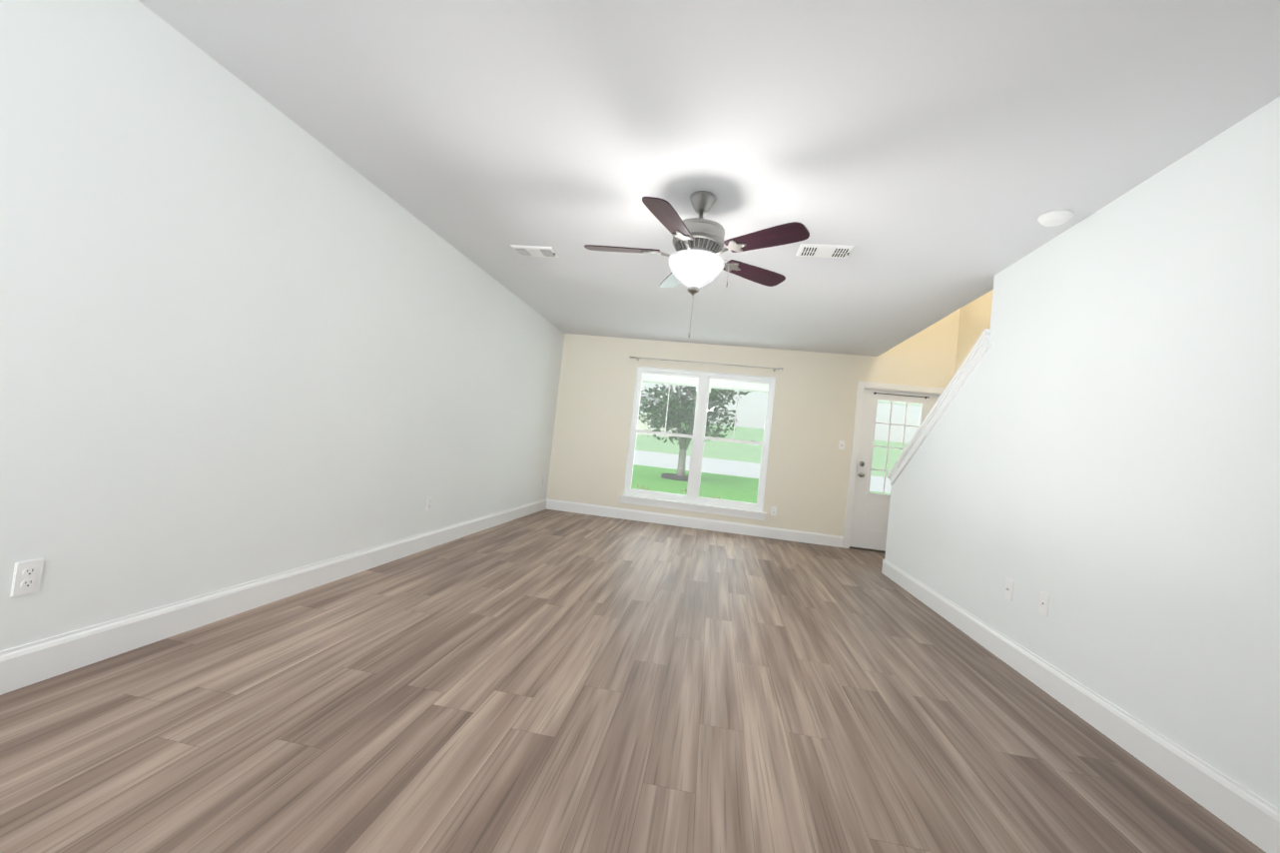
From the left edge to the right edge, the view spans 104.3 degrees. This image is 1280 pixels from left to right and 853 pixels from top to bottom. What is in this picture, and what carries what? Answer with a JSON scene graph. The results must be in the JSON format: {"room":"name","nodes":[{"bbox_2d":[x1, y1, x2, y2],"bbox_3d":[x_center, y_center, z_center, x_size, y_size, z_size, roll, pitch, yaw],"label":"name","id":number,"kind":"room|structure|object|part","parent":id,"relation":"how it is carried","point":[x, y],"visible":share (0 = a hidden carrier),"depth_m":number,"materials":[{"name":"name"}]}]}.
{"room":"empty living room","nodes":[
{"label":"empty living room","id":0,"kind":"room"},
{"bbox_2d":[0,0,564,650],"bbox_3d":[-1.867,-0.322,2.813,0.150,2.700,8.280,6,-2,9],"label":"wall","id":1,"kind":"structure","parent":0,"point":[248,333],"depth_m":2.15,"materials":[{"name":"white paint"}]},
{"bbox_2d":[9,558,43,597],"bbox_3d":[-2.048,0.506,1.665,0.008,0.115,0.070,6,-2,9],"label":"electrical outlet","id":2,"kind":"object","parent":1,"relation":"attached to","point":[27,576],"visible":1,"depth_m":1.66,"materials":[{"name":"white plastic"}]},
{"bbox_2d":[0,498,547,694],"bbox_3d":[-1.898,0.863,2.834,0.016,0.140,8.130,6,-2,9],"label":"baseboard","id":3,"kind":"structure","parent":1,"relation":"attached to","point":[24,665],"depth_m":2.22,"materials":[{"name":"white wood"}]},
{"bbox_2d":[425,496,432,511],"bbox_3d":[-1.696,0.622,4.006,0.008,0.115,0.070,6,-2,9],"label":"electrical outlet","id":4,"kind":"object","parent":1,"relation":"attached to","point":[428,502],"visible":1,"depth_m":4.00,"materials":[{"name":"white plastic"}]},
{"bbox_2d":[0,509,1266,852],"bbox_3d":[0.564,1.231,2.446,5.050,0.100,8.130,6,-2,9],"label":"floor","id":5,"kind":"structure","parent":0,"point":[551,681],"depth_m":1.78,"materials":[{"name":"wood"}]},
{"bbox_2d":[138,0,1279,356],"bbox_3d":[0.834,-1.323,2.532,5.050,0.160,8.130,6,-2,9],"label":"ceiling","id":6,"kind":"structure","parent":0,"point":[932,160],"depth_m":2.14,"materials":[{"name":"paint"}]},
{"bbox_2d":[510,244,560,257],"bbox_3d":[-0.817,-1.361,3.891,0.340,0.020,0.200,6,-2,9],"label":"ceiling vent","id":7,"kind":"object","parent":6,"relation":"in","point":[535,251],"visible":1,"depth_m":3.86,"materials":[{"name":"white plastic"}]},
{"bbox_2d":[584,190,809,337],"bbox_3d":[0.267,-0.892,2.776,1.192,0.798,1.235,6,-2,9],"label":"fan","id":8,"kind":"object","parent":6,"relation":"hanging from","point":[696,262],"visible":1,"depth_m":2.66,"materials":[{"name":"brown wood"}]},
{"bbox_3d":[0.307,-0.851,2.773,0.320,0.159,0.320,6,-2,9],"label":"lamp shade","id":9,"kind":"part","parent":8,"relation":"part of","materials":[{"name":"white glass"}]},
{"bbox_2d":[795,243,855,258],"bbox_3d":[1.231,-1.164,3.320,0.340,0.020,0.200,6,-2,9],"label":"ceiling vent","id":10,"kind":"object","parent":6,"relation":"in","point":[826,251],"visible":1,"depth_m":3.29,"materials":[{"name":"white plastic"}]},
{"bbox_2d":[1037,209,1073,226],"bbox_3d":[2.167,-1.079,2.598,0.144,0.040,0.144,6,-2,9],"label":"smoke detector","id":11,"kind":"object","parent":6,"relation":"attached to","point":[1054,218],"visible":0.98,"depth_m":2.57,"materials":[{"name":"white plastic"}]},
{"bbox_2d":[546,308,960,543],"bbox_3d":[1.447,-1.100,6.620,5.350,5.200,0.150,6,-2,9],"label":"wall","id":12,"kind":"structure","parent":0,"point":[809,460],"depth_m":6.44,"materials":[{"name":"beige paint"}]},
{"bbox_2d":[545,498,843,547],"bbox_3d":[1.187,1.312,6.456,5.034,0.140,0.016,6,-2,9],"label":"baseboard","id":13,"kind":"structure","parent":12,"relation":"attached to","point":[718,525],"depth_m":6.51,"materials":[{"name":"white wood"}]},
{"bbox_2d":[619,366,775,520],"bbox_3d":[0.774,0.195,6.629,1.940,1.854,0.183,6,-2,9],"label":"window","id":14,"kind":"structure","parent":12,"relation":"in","point":[692,500],"depth_m":6.64,"materials":[{"name":"white plastic"}]},
{"bbox_2d":[629,355,783,371],"bbox_3d":[0.853,-0.831,6.573,2.020,0.047,0.093,6,-2,9],"label":"curtain rod","id":15,"kind":"object","parent":12,"relation":"attached to","point":[637,357],"visible":1,"depth_m":6.55,"materials":[{"name":"silver metal"}]},
{"bbox_2d":[770,506,776,515],"bbox_3d":[1.720,1.084,6.391,0.070,0.115,0.008,6,-2,9],"label":"electrical outlet","id":16,"kind":"object","parent":12,"relation":"attached to","point":[773,510],"visible":1,"depth_m":6.39,"materials":[{"name":"white plastic"}]},
{"bbox_2d":[838,440,844,449],"bbox_3d":[2.560,0.234,6.303,0.070,0.115,0.016,6,-2,9],"label":"light switch","id":17,"kind":"object","parent":12,"relation":"attached to","point":[841,444],"visible":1,"depth_m":6.30,"materials":[{"name":"white plastic"}]},
{"bbox_2d":[849,388,937,551],"bbox_3d":[3.180,0.562,6.219,0.890,2.006,0.133,6,-2,9],"label":"door","id":18,"kind":"structure","parent":12,"relation":"in","point":[871,510],"depth_m":6.26,"materials":[{"name":"white paint"}]},
{"bbox_2d":[842,381,944,553],"bbox_3d":[3.188,0.530,6.283,1.052,2.110,0.199,6,-2,9],"label":"door frame","id":19,"kind":"structure","parent":12,"relation":"attached to","point":[862,385],"depth_m":6.25,"materials":[{"name":"white wood"}]},
{"bbox_2d":[954,289,993,373],"bbox_3d":[3.378,-1.050,2.060,0.150,5.200,8.280,6,-2,9],"label":"wall","id":20,"kind":"structure","parent":0,"point":[974,319],"depth_m":5.85,"materials":[{"name":"beige paint"}]},
{"bbox_2d":[884,95,1279,808],"bbox_3d":[2.109,0.089,1.617,0.115,2.440,6.840,6,-2,9],"label":"wall","id":21,"kind":"structure","parent":0,"point":[1127,509],"depth_m":2.10,"materials":[{"name":"white paint"}]},
{"bbox_2d":[887,328,991,485],"bbox_3d":[2.522,-0.035,4.197,0.183,1.181,1.719,6,-2,9],"label":"trim","id":22,"kind":"structure","parent":21,"relation":"attached to","point":[974,356],"depth_m":3.95,"materials":[{"name":"white wood"}]},
{"bbox_2d":[1004,578,1013,600],"bbox_3d":[2.156,0.953,2.914,0.016,0.115,0.070,6,-2,9],"label":"outlet","id":23,"kind":"object","parent":21,"relation":"attached to","point":[1008,588],"visible":1,"depth_m":2.91,"materials":[{"name":"white plastic"}]},
{"bbox_2d":[1038,591,1049,616],"bbox_3d":[2.115,0.928,2.607,0.007,0.115,0.070,6,-2,9],"label":"outlet","id":24,"kind":"object","parent":21,"relation":"attached to","point":[1043,603],"visible":1,"depth_m":2.60,"materials":[{"name":"white plastic"}]},
{"bbox_2d":[881,558,1279,852],"bbox_3d":[1.989,1.232,1.587,0.147,0.140,6.856,6,-2,9],"label":"baseboard","id":25,"kind":"structure","parent":21,"relation":"attached to","point":[1252,817],"depth_m":2.01,"materials":[{"name":"white wood"}]},
{"label":"outside","id":26,"kind":"structure","parent":0,"visible":0},
{"bbox_2d":[631,424,908,503],"bbox_3d":[-0.807,-0.509,74.496,160.000,9.100,133.320,6,-2,9],"label":"ground","id":27,"kind":"structure","parent":26,"point":[651,454],"depth_m":36.58,"materials":[{"name":"green plant"}]},
{"bbox_2d":[637,393,685,438],"bbox_3d":[-2.562,-1.745,68.124,18.650,6.500,13.450,6,-2,9],"label":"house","id":28,"kind":"structure","parent":27,"relation":"on","point":[642,423],"depth_m":64.83,"materials":[{"name":"white"}]},
{"bbox_2d":[637,484,719,499],"bbox_3d":[0.109,1.368,10.354,3.368,0.664,1.526,6,-2,9],"label":"shrub","id":29,"kind":"object","parent":27,"relation":"on","point":[681,490],"depth_m":10.49,"materials":[{"name":"green plant"}]},
{"bbox_2d":[639,383,751,481],"bbox_3d":[2.342,-0.957,21.128,5.230,6.484,5.278,6,-2,9],"label":"tree","id":30,"kind":"object","parent":27,"relation":"on","point":[677,424],"depth_m":20.44,"materials":[{"name":"green plant"}]},
{"bbox_3d":[1.543,1.622,7.529,8.500,0.270,1.939,6,-2,9],"label":"porch floor","id":31,"kind":"structure","parent":27,"relation":"on","visible":0},
{"bbox_2d":[692,384,710,490],"bbox_3d":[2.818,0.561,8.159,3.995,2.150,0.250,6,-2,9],"label":"porch column","id":32,"kind":"structure","parent":31,"relation":"on","point":[707,407],"depth_m":8.38,"materials":[{"name":"white"}]},
{"bbox_2d":[641,373,920,406],"bbox_3d":[1.925,-0.790,8.424,8.500,0.395,0.375,6,-2,9],"label":"beam","id":33,"kind":"structure","parent":32,"relation":"on","point":[696,381],"depth_m":8.36,"materials":[{"name":"white"}]}
]}

